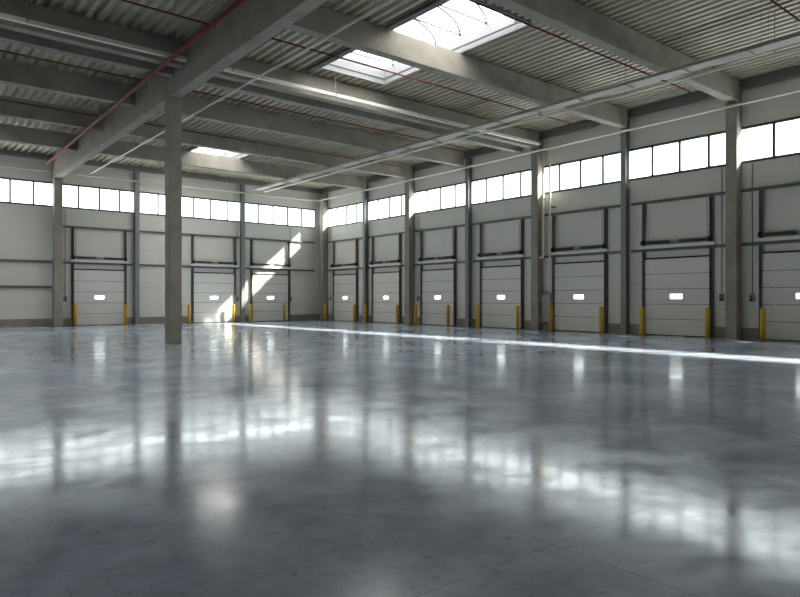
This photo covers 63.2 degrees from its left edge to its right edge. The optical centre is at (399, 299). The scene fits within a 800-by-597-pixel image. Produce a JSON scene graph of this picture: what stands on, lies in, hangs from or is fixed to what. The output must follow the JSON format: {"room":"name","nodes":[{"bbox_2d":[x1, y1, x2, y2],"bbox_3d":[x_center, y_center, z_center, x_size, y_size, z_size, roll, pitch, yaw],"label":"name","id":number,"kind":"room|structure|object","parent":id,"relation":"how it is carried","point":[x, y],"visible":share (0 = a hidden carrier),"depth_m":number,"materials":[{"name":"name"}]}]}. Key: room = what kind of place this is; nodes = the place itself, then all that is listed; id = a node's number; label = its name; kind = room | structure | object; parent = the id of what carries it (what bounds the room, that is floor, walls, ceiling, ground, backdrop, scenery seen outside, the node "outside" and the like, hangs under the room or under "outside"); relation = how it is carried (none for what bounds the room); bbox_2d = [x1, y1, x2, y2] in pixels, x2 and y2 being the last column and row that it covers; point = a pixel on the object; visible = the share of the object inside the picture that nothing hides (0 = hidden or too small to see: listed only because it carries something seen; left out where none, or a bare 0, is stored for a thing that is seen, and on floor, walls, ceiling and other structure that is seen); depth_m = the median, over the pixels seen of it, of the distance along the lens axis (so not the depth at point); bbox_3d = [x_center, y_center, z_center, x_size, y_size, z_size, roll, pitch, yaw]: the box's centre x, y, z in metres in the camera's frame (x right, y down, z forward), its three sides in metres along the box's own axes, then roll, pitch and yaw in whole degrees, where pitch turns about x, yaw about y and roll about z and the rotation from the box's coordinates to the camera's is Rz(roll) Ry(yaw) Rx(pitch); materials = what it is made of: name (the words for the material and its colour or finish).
{"room":"distribution center","nodes":[
{"label":"distribution center","id":0,"kind":"room"},
{"bbox_2d":[0,147,320,318],"bbox_3d":[-21.886,-3.805,36.831,40.960,10.750,0.100,0,0,-39],"label":"wall","id":1,"kind":"structure","parent":0,"point":[25,230],"depth_m":41.15,"materials":[{"name":"metal"}]},
{"bbox_2d":[0,177,51,206],"bbox_3d":[-22.010,-6.135,36.690,4.730,1.450,0.100,0,0,-39],"label":"window","id":2,"kind":"structure","parent":1,"relation":"in","point":[9,179],"depth_m":37.13,"materials":[{"name":"grey"}]},
{"bbox_2d":[0,259,51,262],"bbox_3d":[-28.992,-2.210,30.861,22.400,0.120,0.100,0,0,-39],"label":"rail","id":3,"kind":"object","parent":1,"relation":"attached to","point":[11,260],"visible":1,"depth_m":37.07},
{"bbox_2d":[0,285,51,287],"bbox_3d":[-28.992,-0.730,30.861,22.400,0.120,0.100,0,0,-39],"label":"rail","id":4,"kind":"object","parent":1,"relation":"attached to","point":[1,286],"visible":1,"depth_m":37.04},
{"bbox_2d":[63,209,66,300],"bbox_3d":[-19.768,-2.625,38.410,0.180,5.450,0.150,0,0,-39],"label":"control box","id":5,"kind":"object","parent":1,"relation":"attached to","point":[65,296],"visible":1,"depth_m":38.45,"materials":[{"name":"black"}]},
{"bbox_2d":[63,261,132,265],"bbox_3d":[-18.401,-2.190,39.566,4.120,0.120,0.100,0,0,-39],"label":"rail","id":6,"kind":"object","parent":1,"relation":"attached to","point":[64,262],"visible":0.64,"depth_m":39.48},
{"bbox_2d":[63,183,133,213],"bbox_3d":[-18.356,-6.135,39.694,4.730,1.450,0.100,0,0,-39],"label":"window","id":7,"kind":"structure","parent":1,"relation":"in","point":[77,186],"depth_m":39.66,"materials":[{"name":"grey"}]},
{"bbox_2d":[70,226,128,325],"bbox_3d":[-18.249,-1.400,39.555,3.320,5.940,0.310,0,0,-39],"label":"door","id":8,"kind":"structure","parent":1,"relation":"in","point":[86,284],"depth_m":39.57,"materials":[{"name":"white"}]},
{"bbox_2d":[0,149,319,192],"bbox_3d":[-21.894,-8.263,36.682,40.760,0.300,0.120,0,0,-39],"label":"rail","id":9,"kind":"object","parent":1,"relation":"attached to","point":[2,151],"visible":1,"depth_m":41.59,"materials":[{"name":"metal"}]},
{"bbox_2d":[0,314,319,327],"bbox_3d":[-21.858,1.340,36.757,40.910,0.460,0.050,0,0,-39],"label":"baseboard","id":10,"kind":"structure","parent":1,"relation":"attached to","point":[4,323],"depth_m":40.75,"materials":[{"name":"concrete"}]},
{"bbox_2d":[140,264,238,268],"bbox_3d":[-13.878,-2.190,43.284,6.790,0.120,0.100,0,0,-39],"label":"rail","id":11,"kind":"object","parent":1,"relation":"attached to","point":[140,264],"visible":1,"depth_m":43.52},
{"bbox_2d":[140,230,238,238],"bbox_3d":[-13.878,-4.325,43.284,6.790,0.110,0.100,0,0,-39],"label":"rail","id":12,"kind":"object","parent":1,"relation":"attached to","point":[140,230],"visible":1,"depth_m":41.93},
{"bbox_2d":[140,191,239,221],"bbox_3d":[-13.787,-6.135,43.450,7.100,1.450,0.100,0,0,-39],"label":"window","id":13,"kind":"structure","parent":1,"relation":"in","point":[157,194],"depth_m":43.52,"materials":[{"name":"grey"}]},
{"bbox_2d":[191,234,237,322],"bbox_3d":[-12.602,-1.400,44.197,3.320,5.940,0.310,0,0,-39],"label":"door","id":14,"kind":"structure","parent":1,"relation":"in","point":[204,285],"depth_m":44.19,"materials":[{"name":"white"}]},
{"bbox_2d":[250,238,291,321],"bbox_3d":[-9.303,-1.400,46.908,3.320,5.940,0.310,0,0,-39],"label":"door","id":15,"kind":"structure","parent":1,"relation":"in","point":[262,286],"depth_m":46.93,"materials":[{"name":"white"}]},
{"bbox_2d":[245,202,314,227],"bbox_3d":[-8.762,-6.135,47.580,5.910,1.450,0.100,0,0,-39],"label":"window","id":16,"kind":"structure","parent":1,"relation":"in","point":[257,204],"depth_m":47.48,"materials":[{"name":"grey"}]},
{"bbox_2d":[245,268,314,271],"bbox_3d":[-8.729,-2.190,47.517,5.740,0.120,0.100,0,0,-39],"label":"rail","id":17,"kind":"object","parent":1,"relation":"attached to","point":[245,268],"visible":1,"depth_m":47.48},
{"bbox_2d":[0,320,799,596],"bbox_3d":[-3.344,1.720,14.273,41.560,0.300,58.900,0,0,-39],"label":"floor","id":18,"kind":"structure","parent":0,"point":[307,458],"depth_m":6.19,"materials":[{"name":"concrete"}]},
{"bbox_2d":[52,178,62,326],"bbox_3d":[-19.971,-2.740,37.926,0.450,8.620,0.520,0,0,-39],"label":"concrete column","id":19,"kind":"structure","parent":18,"relation":"on","point":[57,183],"depth_m":37.75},
{"bbox_2d":[52,73,167,177],"bbox_3d":[-14.088,-7.817,30.555,0.420,1.500,19.305,0,0,-39],"label":"girder","id":20,"kind":"object","parent":19,"relation":"on","point":[150,98],"visible":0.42,"depth_m":27.80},
{"bbox_2d":[0,165,52,172],"bbox_3d":[-28.571,-7.380,30.727,21.880,0.135,0.100,0,0,-39],"label":"pipe","id":21,"kind":"object","parent":20,"relation":"attached to","point":[0,165],"visible":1,"depth_m":36.79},
{"bbox_2d":[0,123,77,150],"bbox_3d":[-25.136,-8.008,26.134,22.315,0.800,0.360,0,0,-39],"label":"roof beam","id":22,"kind":"structure","parent":20,"relation":"attached to","point":[10,133],"depth_m":31.90,"materials":[{"name":"concrete"}]},
{"bbox_2d":[0,95,102,131],"bbox_3d":[-22.137,-8.051,22.450,22.268,0.800,0.360,0,0,-39],"label":"roof beam","id":23,"kind":"structure","parent":20,"relation":"attached to","point":[7,109],"depth_m":27.98,"materials":[{"name":"concrete"}]},
{"bbox_2d":[0,58,134,106],"bbox_3d":[-19.183,-8.093,18.820,22.223,0.800,0.360,0,0,-39],"label":"roof beam","id":24,"kind":"structure","parent":20,"relation":"attached to","point":[15,73],"depth_m":24.12,"materials":[{"name":"concrete"}]},
{"bbox_2d":[98,140,365,188],"bbox_3d":[-9.299,-8.008,39.151,17.805,0.800,0.360,0,0,-39],"label":"roof beam","id":25,"kind":"structure","parent":20,"relation":"attached to","point":[145,152],"depth_m":38.38,"materials":[{"name":"concrete"}]},
{"bbox_2d":[161,95,463,166],"bbox_3d":[-3.347,-8.093,31.837,17.897,0.800,0.360,0,0,-39],"label":"roof beam","id":26,"kind":"structure","parent":20,"relation":"attached to","point":[223,113],"depth_m":30.76,"materials":[{"name":"concrete"}]},
{"bbox_2d":[73,305,76,325],"bbox_3d":[-19.158,0.945,38.362,0.260,1.250,0.260,0,0,-39],"label":"bollard","id":27,"kind":"object","parent":18,"relation":"on","point":[74,306],"visible":0.95,"depth_m":38.30,"materials":[{"name":"metal"}]},
{"bbox_2d":[124,305,126,324],"bbox_3d":[-16.964,0.945,40.165,0.260,1.250,0.260,0,0,-39],"label":"bollard","id":28,"kind":"object","parent":18,"relation":"on","point":[125,306],"visible":0.98,"depth_m":40.08,"materials":[{"name":"metal"}]},
{"bbox_2d":[133,171,139,324],"bbox_3d":[-16.559,-3.251,40.886,0.340,9.643,0.360,0,0,-39],"label":"steel column","id":29,"kind":"structure","parent":18,"relation":"on","point":[136,173],"depth_m":40.78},
{"bbox_2d":[165,96,181,344],"bbox_3d":[-8.014,-2.770,22.985,0.450,8.680,0.450,0,0,-39],"label":"concrete column","id":30,"kind":"structure","parent":18,"relation":"on","point":[173,105],"depth_m":22.81,"materials":[{"name":"concrete"}]},
{"bbox_2d":[168,0,327,97],"bbox_3d":[0.420,-7.964,12.552,0.420,1.690,26.865,0,0,-39],"label":"girder","id":31,"kind":"object","parent":30,"relation":"on","point":[252,23],"visible":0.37,"depth_m":18.73,"materials":[{"name":"concrete"}]},
{"bbox_2d":[0,28,172,77],"bbox_3d":[-16.488,-8.132,15.508,22.182,0.800,0.340,0,0,-39],"label":"roof beam","id":32,"kind":"structure","parent":31,"relation":"attached to","point":[9,36],"depth_m":20.59,"materials":[{"name":"concrete"}]},
{"bbox_2d":[0,0,184,68],"bbox_3d":[-15.812,-8.141,14.678,22.171,0.800,0.340,0,0,-39],"label":"roof beam","id":33,"kind":"structure","parent":31,"relation":"attached to","point":[39,13],"depth_m":19.73,"materials":[{"name":"concrete"}]},
{"bbox_2d":[202,77,522,152],"bbox_3d":[-0.613,-8.132,28.558,18.038,0.800,0.340,0,0,-39],"label":"roof beam","id":34,"kind":"structure","parent":31,"relation":"attached to","point":[215,82],"depth_m":27.01,"materials":[{"name":"concrete"}]},
{"bbox_2d":[286,6,626,128],"bbox_3d":[3.200,-8.186,23.795,17.998,0.800,0.380,0,0,-39],"label":"roof beam","id":35,"kind":"structure","parent":31,"relation":"attached to","point":[363,36],"depth_m":22.11,"materials":[{"name":"concrete"}]},
{"bbox_2d":[187,304,191,323],"bbox_3d":[-13.858,0.945,42.718,0.260,1.250,0.260,0,0,-39],"label":"bollard","id":36,"kind":"object","parent":18,"relation":"on","point":[189,305],"visible":1,"depth_m":42.63,"materials":[{"name":"metal"}]},
{"bbox_2d":[240,184,244,321],"bbox_3d":[-11.005,-3.251,45.451,0.340,9.643,0.360,0,0,-39],"label":"steel column","id":37,"kind":"structure","parent":18,"relation":"on","point":[242,186],"depth_m":45.39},
{"bbox_2d":[320,193,327,320],"bbox_3d":[-5.750,-3.225,49.059,0.460,9.590,0.440,0,0,-39],"label":"concrete column","id":38,"kind":"structure","parent":18,"relation":"on","point":[323,204],"depth_m":48.89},
{"bbox_2d":[362,304,367,322],"bbox_3d":[-2.387,0.945,44.510,0.260,1.250,0.260,0,0,-39],"label":"bollard","id":39,"kind":"object","parent":18,"relation":"on","point":[365,305],"visible":1,"depth_m":44.42,"materials":[{"name":"metal"}]},
{"bbox_2d":[363,183,367,321],"bbox_3d":[-2.410,-3.248,45.073,0.360,9.636,0.340,0,0,-39],"label":"steel column","id":40,"kind":"structure","parent":18,"relation":"on","point":[365,193],"depth_m":45.09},
{"bbox_2d":[396,305,398,323],"bbox_3d":[-0.177,0.945,41.822,0.260,1.250,0.260,0,0,-39],"label":"bollard","id":41,"kind":"object","parent":18,"relation":"on","point":[397,306],"visible":1,"depth_m":41.74,"materials":[{"name":"metal"}]},
{"bbox_2d":[405,172,413,323],"bbox_3d":[0.606,-3.270,41.326,0.460,9.680,0.440,0,0,-39],"label":"concrete column","id":42,"kind":"structure","parent":18,"relation":"on","point":[409,186],"depth_m":41.14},
{"bbox_2d":[125,121,411,178],"bbox_3d":[-6.262,-8.051,35.499,17.952,0.800,0.360,0,0,-39],"label":"roof beam","id":43,"kind":"structure","parent":42,"relation":"on","point":[145,131],"depth_m":34.62,"materials":[{"name":"concrete"}]},
{"bbox_2d":[414,305,416,324],"bbox_3d":[0.966,0.945,40.431,0.260,1.250,0.260,0,0,-39],"label":"bollard","id":44,"kind":"object","parent":18,"relation":"on","point":[415,306],"visible":1,"depth_m":40.35,"materials":[{"name":"metal"}]},
{"bbox_2d":[447,305,449,325],"bbox_3d":[2.833,0.945,38.160,0.260,1.250,0.260,0,0,-39],"label":"bollard","id":45,"kind":"object","parent":18,"relation":"on","point":[448,306],"visible":0.98,"depth_m":38.08,"materials":[{"name":"metal"}]},
{"bbox_2d":[465,157,471,326],"bbox_3d":[3.928,-3.293,37.364,0.360,9.726,0.340,0,0,-39],"label":"steel column","id":46,"kind":"structure","parent":18,"relation":"on","point":[468,161],"depth_m":37.37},
{"bbox_2d":[474,305,480,327],"bbox_3d":[4.344,0.945,36.321,0.260,1.250,0.260,0,0,-39],"label":"bollard","id":47,"kind":"object","parent":18,"relation":"on","point":[477,306],"visible":1,"depth_m":36.26,"materials":[{"name":"metal"}]},
{"bbox_2d":[514,306,520,329],"bbox_3d":[6.173,0.945,34.096,0.260,1.250,0.260,0,0,-39],"label":"bollard","id":48,"kind":"object","parent":18,"relation":"on","point":[517,307],"visible":1,"depth_m":34.01,"materials":[{"name":"metal"}]},
{"bbox_2d":[531,140,542,329],"bbox_3d":[7.058,-3.316,33.477,0.460,9.771,0.440,0,0,-39],"label":"concrete column","id":49,"kind":"structure","parent":18,"relation":"on","point":[536,158],"depth_m":33.31,"materials":[{"name":"concrete"}]},
{"bbox_2d":[214,57,538,148],"bbox_3d":[0.063,-8.141,27.728,18.049,0.800,0.340,0,0,-39],"label":"roof beam","id":50,"kind":"structure","parent":49,"relation":"on","point":[244,64],"depth_m":26.28,"materials":[{"name":"concrete"}]},
{"bbox_2d":[549,306,552,330],"bbox_3d":[7.519,0.945,32.459,0.260,1.250,0.260,0,0,-39],"label":"bollard","id":51,"kind":"object","parent":18,"relation":"on","point":[550,307],"visible":0.98,"depth_m":32.39,"materials":[{"name":"metal"}]},
{"bbox_2d":[599,306,603,333],"bbox_3d":[9.361,0.945,30.218,0.260,1.250,0.260,0,0,-39],"label":"bollard","id":52,"kind":"object","parent":18,"relation":"on","point":[601,309],"visible":1,"depth_m":30.14,"materials":[{"name":"metal"}]},
{"bbox_2d":[620,119,629,333],"bbox_3d":[10.258,-3.338,29.662,0.360,9.816,0.340,0,0,-39],"label":"steel column","id":53,"kind":"structure","parent":18,"relation":"on","point":[625,139],"depth_m":29.64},
{"bbox_2d":[68,89,799,200],"bbox_3d":[-0.086,-7.550,28.038,17.755,0.395,40.430,0,0,-39],"label":"pipe","id":54,"kind":"object","parent":53,"relation":"attached to","point":[797,90],"visible":0.94,"depth_m":34.02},
{"bbox_2d":[88,0,393,174],"bbox_3d":[-6.673,-8.068,24.417,0.070,1.226,38.200,0,0,-39],"label":"conduit","id":55,"kind":"object","parent":54,"relation":"attached to","point":[388,1],"visible":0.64,"depth_m":21.03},
{"bbox_2d":[539,150,543,258],"bbox_3d":[7.212,-4.832,33.038,0.110,5.515,0.275,0,0,-39],"label":"pipe","id":56,"kind":"object","parent":54,"relation":"attached to","point":[542,257],"visible":0.98,"depth_m":32.95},
{"bbox_2d":[639,307,643,334],"bbox_3d":[10.656,0.945,28.642,0.260,1.250,0.260,0,0,-39],"label":"bollard","id":57,"kind":"object","parent":18,"relation":"on","point":[641,309],"visible":1,"depth_m":28.55,"materials":[{"name":"metal"}]},
{"bbox_2d":[705,307,709,338],"bbox_3d":[12.498,0.945,26.402,0.260,1.250,0.260,0,0,-39],"label":"bollard","id":58,"kind":"object","parent":18,"relation":"on","point":[707,310],"visible":1,"depth_m":26.32,"materials":[{"name":"metal"}]},
{"bbox_2d":[725,91,741,338],"bbox_3d":[13.287,-3.360,25.899,0.460,9.859,0.440,0,0,-39],"label":"concrete column","id":59,"kind":"structure","parent":18,"relation":"on","point":[733,115],"depth_m":25.75,"materials":[{"name":"concrete"}]},
{"bbox_2d":[488,0,739,102],"bbox_3d":[6.300,-8.230,20.065,18.144,0.800,0.380,0,0,-39],"label":"roof beam","id":60,"kind":"structure","parent":59,"relation":"on","point":[570,17],"depth_m":20.27,"materials":[{"name":"concrete"}]},
{"bbox_2d":[758,308,767,340],"bbox_3d":[13.831,0.945,24.780,0.260,1.250,0.260,0,0,-39],"label":"bollard","id":61,"kind":"object","parent":18,"relation":"on","point":[762,310],"visible":1,"depth_m":24.70,"materials":[{"name":"metal"}]},
{"bbox_2d":[0,0,799,188],"bbox_3d":[-3.232,-8.740,14.365,41.250,0.656,58.500,0,0,-39],"label":"ceiling","id":62,"kind":"structure","parent":0,"point":[696,29],"depth_m":23.54,"materials":[{"name":"metal"}]},
{"bbox_2d":[0,96,102,118],"bbox_3d":[-19.723,-8.174,22.364,17.930,0.742,0.060,0,0,-39],"label":"pipe","id":63,"kind":"object","parent":62,"relation":"hanging from","point":[72,96],"visible":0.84,"depth_m":26.84,"materials":[{"name":"metal"}]},
{"bbox_2d":[0,43,147,83],"bbox_3d":[-16.103,-8.226,17.960,17.930,0.742,0.060,0,0,-39],"label":"pipe","id":64,"kind":"object","parent":62,"relation":"hanging from","point":[10,52],"visible":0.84,"depth_m":21.92,"materials":[{"name":"metal"}]},
{"bbox_2d":[0,0,186,61],"bbox_3d":[-13.929,-8.178,15.411,18.050,0.877,0.170,0,0,-39],"label":"rail","id":65,"kind":"object","parent":62,"relation":"hanging from","point":[27,21],"visible":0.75,"depth_m":19.17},
{"bbox_2d":[45,0,245,164],"bbox_3d":[-7.922,-8.045,21.449,0.199,1.200,37.203,0,0,-39],"label":"pipe","id":66,"kind":"object","parent":62,"relation":"hanging from","point":[237,3],"visible":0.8,"depth_m":21.42,"materials":[{"name":"metal"}]},
{"bbox_2d":[120,0,215,28],"bbox_3d":[-12.293,-8.280,13.325,17.930,0.742,0.060,0,0,-39],"label":"pipe","id":67,"kind":"object","parent":62,"relation":"hanging from","point":[127,1],"visible":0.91,"depth_m":18.11,"materials":[{"name":"metal"}]},
{"bbox_2d":[143,123,401,170],"bbox_3d":[-5.941,-8.106,33.627,15.728,0.880,0.060,0,0,-39],"label":"pipe","id":68,"kind":"object","parent":62,"relation":"hanging from","point":[143,123],"visible":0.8,"depth_m":33.05,"materials":[{"name":"metal"}]},
{"bbox_2d":[305,47,354,72],"bbox_3d":[-2.049,-8.535,22.603,0.240,0.100,4.375,0,0,-39],"label":"skylight trimmer","id":69,"kind":"object","parent":62,"relation":"attached to","point":[346,51],"visible":0.64,"depth_m":23.10},
{"bbox_2d":[192,90,470,152],"bbox_3d":[-2.353,-8.157,29.263,15.728,0.880,0.060,0,0,-39],"label":"pipe","id":70,"kind":"object","parent":62,"relation":"hanging from","point":[193,90],"visible":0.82,"depth_m":28.14,"materials":[{"name":"metal"}]},
{"bbox_2d":[223,64,539,144],"bbox_3d":[0.285,-8.178,27.095,17.350,0.877,0.170,0,0,-39],"label":"cable tray","id":71,"kind":"object","parent":62,"relation":"hanging from","point":[230,70],"visible":0.82,"depth_m":25.53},
{"bbox_2d":[386,0,450,30],"bbox_3d":[0.783,-8.575,19.158,0.240,0.100,3.605,0,0,-39],"label":"skylight trimmer","id":72,"kind":"object","parent":62,"relation":"attached to","point":[434,4],"visible":1,"depth_m":19.44},
{"bbox_2d":[271,29,569,127],"bbox_3d":[1.616,-8.213,24.434,15.728,0.880,0.060,0,0,-39],"label":"pipe","id":73,"kind":"object","parent":62,"relation":"hanging from","point":[510,106],"visible":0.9,"depth_m":22.95,"materials":[{"name":"metal"}]},
{"bbox_2d":[253,1,799,190],"bbox_3d":[1.962,-8.068,29.975,0.520,1.346,37.020,0,0,-39],"label":"cable tray","id":74,"kind":"object","parent":62,"relation":"hanging from","point":[768,45],"visible":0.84,"depth_m":23.90,"materials":[{"name":"metal"}]},
{"bbox_2d":[264,11,799,191],"bbox_3d":[2.732,-8.062,30.141,0.080,1.340,38.100,0,0,-39],"label":"pipe","id":75,"kind":"object","parent":62,"relation":"hanging from","point":[797,47],"visible":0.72,"depth_m":24.64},
{"bbox_2d":[468,0,689,96],"bbox_3d":[5.140,-8.263,20.147,15.728,0.880,0.060,0,0,-39],"label":"pipe","id":76,"kind":"object","parent":62,"relation":"hanging from","point":[472,1],"visible":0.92,"depth_m":20.04,"materials":[{"name":"metal"}]},
{"bbox_2d":[769,0,799,21],"bbox_3d":[7.374,-8.309,15.382,13.128,0.880,0.060,0,0,-39],"label":"pipe","id":77,"kind":"object","parent":62,"relation":"hanging from","point":[772,1],"visible":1,"depth_m":18.12,"materials":[{"name":"metal"}]},
{"bbox_2d":[321,76,799,327],"bbox_3d":[12.452,-3.805,27.387,0.100,10.750,58.500,0,0,-39],"label":"wall","id":78,"kind":"structure","parent":0,"point":[686,218],"depth_m":30.50,"materials":[{"name":"metal"}]},
{"bbox_2d":[329,228,331,300],"bbox_3d":[-5.234,-2.645,48.706,0.150,5.450,0.180,0,0,-39],"label":"control box","id":79,"kind":"object","parent":78,"relation":"attached to","point":[330,297],"visible":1,"depth_m":48.73,"materials":[{"name":"black"}]},
{"bbox_2d":[331,238,358,321],"bbox_3d":[-4.058,-1.400,47.149,0.310,5.940,3.320,0,0,-39],"label":"door","id":80,"kind":"structure","parent":78,"relation":"in","point":[347,285],"depth_m":47.05,"materials":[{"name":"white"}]},
{"bbox_2d":[327,267,362,270],"bbox_3d":[-3.961,-2.190,47.197,0.100,0.120,4.770,0,0,-39],"label":"rail","id":81,"kind":"object","parent":78,"relation":"attached to","point":[362,267],"visible":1,"depth_m":47.05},
{"bbox_2d":[328,202,362,227],"bbox_3d":[-3.872,-6.135,47.199,0.100,1.450,5.000,0,0,-39],"label":"window","id":82,"kind":"structure","parent":78,"relation":"in","point":[356,204],"depth_m":47.18,"materials":[{"name":"grey"}]},
{"bbox_2d":[369,232,401,323],"bbox_3d":[-0.997,-1.400,43.426,0.310,5.940,3.320,0,0,-39],"label":"door","id":83,"kind":"structure","parent":78,"relation":"in","point":[383,284],"depth_m":43.44,"materials":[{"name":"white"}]},
{"bbox_2d":[368,194,404,221],"bbox_3d":[-0.697,-6.135,43.336,0.100,1.450,5.000,0,0,-39],"label":"window","id":84,"kind":"structure","parent":78,"relation":"in","point":[401,195],"depth_m":43.51,"materials":[{"name":"grey"}]},
{"bbox_2d":[368,265,404,268],"bbox_3d":[-0.767,-2.190,43.311,0.100,0.120,4.330,0,0,-39],"label":"rail","id":85,"kind":"object","parent":78,"relation":"attached to","point":[392,265],"visible":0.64,"depth_m":43.40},
{"bbox_2d":[418,225,456,325],"bbox_3d":[2.229,-1.400,39.501,0.310,5.940,3.320,0,0,-39],"label":"door","id":86,"kind":"structure","parent":78,"relation":"in","point":[433,282],"depth_m":39.44,"materials":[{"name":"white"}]},
{"bbox_2d":[414,182,464,214],"bbox_3d":[2.478,-6.135,39.473,0.100,1.450,5.000,0,0,-39],"label":"window","id":87,"kind":"structure","parent":78,"relation":"in","point":[450,185],"depth_m":39.44,"materials":[{"name":"grey"}]},
{"bbox_2d":[414,261,464,265],"bbox_3d":[2.402,-2.190,39.456,0.100,0.120,4.690,0,0,-39],"label":"rail","id":88,"kind":"object","parent":78,"relation":"attached to","point":[456,262],"visible":0.79,"depth_m":39.39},
{"bbox_2d":[477,217,523,328],"bbox_3d":[5.467,-1.400,35.562,0.310,5.940,3.320,0,0,-39],"label":"door","id":89,"kind":"structure","parent":78,"relation":"in","point":[508,280],"depth_m":35.53,"materials":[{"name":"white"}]},
{"bbox_2d":[472,169,530,205],"bbox_3d":[5.653,-6.135,35.611,0.100,1.450,5.000,0,0,-39],"label":"window","id":90,"kind":"structure","parent":78,"relation":"in","point":[527,170],"depth_m":35.60,"materials":[{"name":"grey"}]},
{"bbox_2d":[473,257,530,261],"bbox_3d":[5.628,-2.190,35.532,0.100,0.120,4.510,0,0,-39],"label":"rail","id":91,"kind":"object","parent":78,"relation":"attached to","point":[516,258],"visible":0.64,"depth_m":35.49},
{"bbox_2d":[328,314,758,339],"bbox_3d":[12.473,1.340,27.243,0.050,0.460,58.250,0,0,-39],"label":"baseboard","id":92,"kind":"structure","parent":78,"relation":"attached to","point":[719,332],"depth_m":30.04,"materials":[{"name":"concrete"}]},
{"bbox_2d":[541,294,552,324],"bbox_3d":[7.488,0.500,33.106,0.285,1.540,0.640,0,0,-39],"label":"electrical cabinet","id":93,"kind":"object","parent":78,"relation":"attached to","point":[546,299],"visible":0.79,"depth_m":33.03,"materials":[{"name":"black"}]},
{"bbox_2d":[546,149,555,293],"bbox_3d":[7.551,-3.974,32.877,0.480,7.393,0.487,0,0,-39],"label":"pipe","id":94,"kind":"object","parent":78,"relation":"attached to","point":[550,206],"visible":1,"depth_m":32.58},
{"bbox_2d":[319,65,799,193],"bbox_3d":[12.399,-8.505,27.215,0.200,0.861,58.300,0,0,-39],"label":"rail","id":95,"kind":"object","parent":78,"relation":"attached to","point":[792,72],"visible":0.53,"depth_m":29.00,"materials":[{"name":"metal"}]},
{"bbox_2d":[551,206,607,332],"bbox_3d":[8.661,-1.400,31.676,0.310,5.940,3.320,0,0,-39],"label":"door","id":96,"kind":"structure","parent":78,"relation":"in","point":[589,279],"depth_m":31.63,"materials":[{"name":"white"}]},
{"bbox_2d":[544,151,620,193],"bbox_3d":[8.828,-6.135,31.748,0.100,1.450,5.000,0,0,-39],"label":"window","id":97,"kind":"structure","parent":78,"relation":"in","point":[603,156],"depth_m":31.71,"materials":[{"name":"grey"}]},
{"bbox_2d":[544,251,620,257],"bbox_3d":[8.793,-2.190,31.681,0.100,0.120,4.500,0,0,-39],"label":"rail","id":98,"kind":"object","parent":78,"relation":"attached to","point":[609,252],"visible":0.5,"depth_m":31.44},
{"bbox_2d":[544,204,620,216],"bbox_3d":[8.793,-4.325,31.681,0.100,0.110,4.500,0,0,-39],"label":"rail","id":99,"kind":"object","parent":78,"relation":"attached to","point":[613,206],"visible":0.43,"depth_m":30.47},
{"bbox_2d":[639,193,714,337],"bbox_3d":[11.798,-1.400,27.860,0.310,5.940,3.320,0,0,-39],"label":"door","id":100,"kind":"structure","parent":78,"relation":"in","point":[692,277],"depth_m":27.80,"materials":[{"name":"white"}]},
{"bbox_2d":[629,131,724,180],"bbox_3d":[12.003,-6.135,27.886,0.100,1.450,5.000,0,0,-39],"label":"window","id":101,"kind":"structure","parent":78,"relation":"in","point":[708,136],"depth_m":27.84,"materials":[{"name":"grey"}]},
{"bbox_2d":[631,244,724,252],"bbox_3d":[11.882,-2.190,27.922,0.100,0.120,4.270,0,0,-39],"label":"rail","id":102,"kind":"object","parent":78,"relation":"attached to","point":[717,245],"visible":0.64,"depth_m":27.79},
{"bbox_2d":[631,191,724,205],"bbox_3d":[11.882,-4.325,27.922,0.100,0.110,4.270,0,0,-39],"label":"rail","id":103,"kind":"object","parent":78,"relation":"attached to","point":[716,193],"visible":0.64,"depth_m":27.53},
{"bbox_2d":[719,167,723,300],"bbox_3d":[13.066,-2.665,26.442,0.150,5.450,0.180,0,0,-39],"label":"control box","id":104,"kind":"object","parent":78,"relation":"attached to","point":[721,296],"visible":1,"depth_m":26.46,"materials":[{"name":"black"}]},
{"bbox_2d":[749,163,754,301],"bbox_3d":[13.816,-2.635,25.531,0.150,5.450,0.180,0,0,-39],"label":"control box","id":105,"kind":"object","parent":78,"relation":"attached to","point":[751,296],"visible":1,"depth_m":25.55,"materials":[{"name":"black"}]},
{"bbox_2d":[741,182,797,191],"bbox_3d":[15.026,-4.325,24.098,0.100,0.110,4.670,0,0,-39],"label":"rail","id":106,"kind":"object","parent":78,"relation":"attached to","point":[755,188],"visible":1,"depth_m":25.49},
{"bbox_2d":[741,239,799,245],"bbox_3d":[15.026,-2.190,24.098,0.100,0.120,4.670,0,0,-39],"label":"rail","id":107,"kind":"object","parent":78,"relation":"attached to","point":[794,240],"visible":1,"depth_m":24.94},
{"bbox_2d":[742,116,799,163],"bbox_3d":[15.178,-6.135,24.023,0.100,1.450,5.000,0,0,-39],"label":"window","id":108,"kind":"structure","parent":78,"relation":"in","point":[773,123],"depth_m":24.97,"materials":[{"name":"grey"}]},
{"bbox_2d":[755,182,799,341],"bbox_3d":[14.929,-1.400,24.051,0.310,5.940,3.320,0,0,-39],"label":"door","id":109,"kind":"structure","parent":78,"relation":"in","point":[779,271],"depth_m":24.76,"materials":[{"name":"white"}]},
{"bbox_3d":[-3.344,-8.925,14.273,41.360,0.708,58.700,0,0,-39],"label":"roof","id":110,"kind":"structure","parent":0,"visible":0},
{"bbox_2d":[192,147,247,157],"bbox_3d":[-10.772,-9.138,37.908,3.140,1.400,7.490,0,0,-39],"label":"skylight","id":111,"kind":"object","parent":110,"relation":"attached to","point":[200,149],"visible":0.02,"depth_m":40.37,"materials":[{"name":"grey"}]},
{"bbox_2d":[322,0,531,84],"bbox_3d":[0.529,-9.312,22.215,3.170,1.400,7.490,0,0,-39],"label":"skylight","id":112,"kind":"object","parent":110,"relation":"attached to","point":[458,26],"visible":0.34,"depth_m":22.79,"materials":[{"name":"white"}]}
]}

